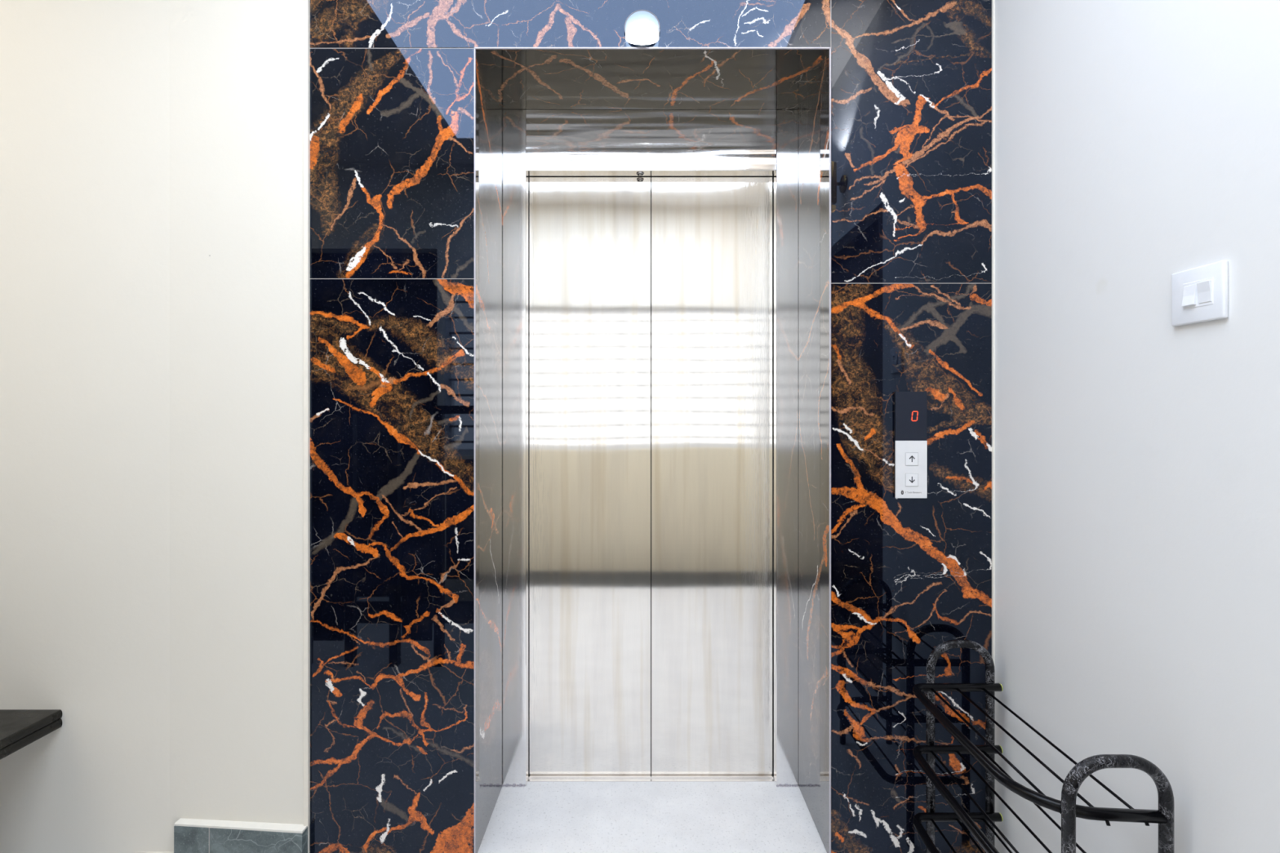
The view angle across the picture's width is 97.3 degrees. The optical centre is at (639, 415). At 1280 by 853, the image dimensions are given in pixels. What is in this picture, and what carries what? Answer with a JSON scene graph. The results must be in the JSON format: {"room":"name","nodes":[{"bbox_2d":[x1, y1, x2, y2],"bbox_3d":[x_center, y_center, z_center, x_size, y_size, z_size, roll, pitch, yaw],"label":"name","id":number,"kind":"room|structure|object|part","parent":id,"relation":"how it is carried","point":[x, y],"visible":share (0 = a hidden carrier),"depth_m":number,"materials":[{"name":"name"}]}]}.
{"room":"elevator lobby","nodes":[
{"label":"elevator lobby","id":0,"kind":"room"},
{"bbox_2d":[0,0,994,852],"bbox_3d":[-0.999,-0.215,1.698,4.002,2.850,0.347,0,0,0],"label":"wall","id":1,"kind":"structure","parent":0,"point":[251,251],"depth_m":1.53,"materials":[{"name":"beige paint"}]},
{"bbox_2d":[132,851,173,852],"bbox_3d":[-1.410,1.207,1.567,0.252,0.006,0.022,0,0,4],"label":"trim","id":2,"kind":"structure","parent":1,"relation":"attached to","point":[132,851],"depth_m":1.56,"materials":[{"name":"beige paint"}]},
{"bbox_2d":[173,817,307,852],"bbox_3d":[-1.085,1.160,1.535,0.370,0.100,0.036,0,0,4],"label":"baseboard","id":3,"kind":"structure","parent":1,"relation":"attached to","point":[190,835],"depth_m":1.52,"materials":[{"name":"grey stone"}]},
{"bbox_2d":[624,9,660,47],"bbox_3d":[0.006,-1.050,1.511,0.097,0.097,0.044,0,0,0],"label":"wall lamp","id":4,"kind":"object","parent":1,"relation":"attached to","point":[642,27],"visible":1,"depth_m":1.51,"materials":[{"name":"glass"}]},
{"bbox_2d":[625,19,658,44],"bbox_3d":[0.006,-1.032,1.506,0.090,0.056,0.034,0,0,0],"label":"diffuser","id":5,"kind":"object","parent":4,"relation":"attached to","point":[637,32],"depth_m":1.50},
{"bbox_2d":[502,109,798,786],"bbox_3d":[0.034,0.106,1.879,0.967,2.216,0.086,0,0,0],"label":"door","id":6,"kind":"structure","parent":1,"relation":"in","point":[651,256],"depth_m":1.89,"materials":[{"name":"metal"}]},
{"bbox_3d":[-0.173,0.194,1.903,0.418,2.036,0.030,0,0,0],"label":"panel","id":7,"kind":"part","parent":6,"relation":"part of","materials":[{"name":"metal"}]},
{"bbox_3d":[0.037,1.209,1.891,0.818,0.010,0.055,0,0,0],"label":"sill","id":8,"kind":"part","parent":6,"relation":"part of","materials":[{"name":"metal"}]},
{"bbox_3d":[0.247,0.194,1.903,0.417,2.036,0.030,0,0,0],"label":"panel","id":9,"kind":"part","parent":6,"relation":"part of","materials":[{"name":"metal"}]},
{"bbox_2d":[894,391,927,497],"bbox_3d":[0.734,0.078,1.527,0.085,0.288,0.012,0,0,0],"label":"panel","id":10,"kind":"object","parent":1,"relation":"attached to","point":[910,407],"visible":1,"depth_m":1.52,"materials":[{"name":"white plastic"}]},
{"bbox_2d":[477,778,826,852],"bbox_3d":[-0.950,1.240,0.725,4.300,0.060,2.950,0,0,0],"label":"floor","id":11,"kind":"structure","parent":0,"point":[534,817],"depth_m":1.68,"materials":[{"name":"tile"}]},
{"bbox_2d":[0,709,62,759],"bbox_3d":[-2.098,1.011,1.208,1.005,0.399,0.696,0,0,0],"label":"countertop","id":12,"kind":"structure","parent":11,"relation":"on","point":[19,728],"depth_m":1.49,"materials":[{"name":"black stone"}]},
{"bbox_2d":[912,639,1174,852],"bbox_3d":[0.812,0.898,1.232,0.245,0.622,0.514,0,0,0],"label":"shoe rack","id":13,"kind":"object","parent":11,"relation":"on","point":[1164,816],"visible":1,"depth_m":1.22,"materials":[{"name":"black metal"}]},
{"bbox_3d":[0.841,0.898,1.478,0.177,0.622,0.021,0,0,0],"label":"frame","id":14,"kind":"part","parent":13,"relation":"part of","materials":[{"name":"black metal"}]},
{"bbox_3d":[0.835,0.901,0.985,0.192,0.616,0.021,0,0,0],"label":"frame","id":15,"kind":"part","parent":13,"relation":"part of","materials":[{"name":"black metal"}]},
{"bbox_2d":[994,0,1279,852],"bbox_3d":[1.036,-0.215,0.500,0.150,2.850,2.500,0,0,0],"label":"wall","id":16,"kind":"structure","parent":0,"point":[1137,142],"depth_m":1.10,"materials":[{"name":"white paint"}]},
{"bbox_2d":[1171,260,1227,326],"bbox_3d":[0.954,-0.207,0.965,0.015,0.095,0.092,0,0,0],"label":"light switch","id":17,"kind":"object","parent":16,"relation":"attached to","point":[1198,294],"visible":1,"depth_m":0.96,"materials":[{"name":"white plastic"}]}
]}

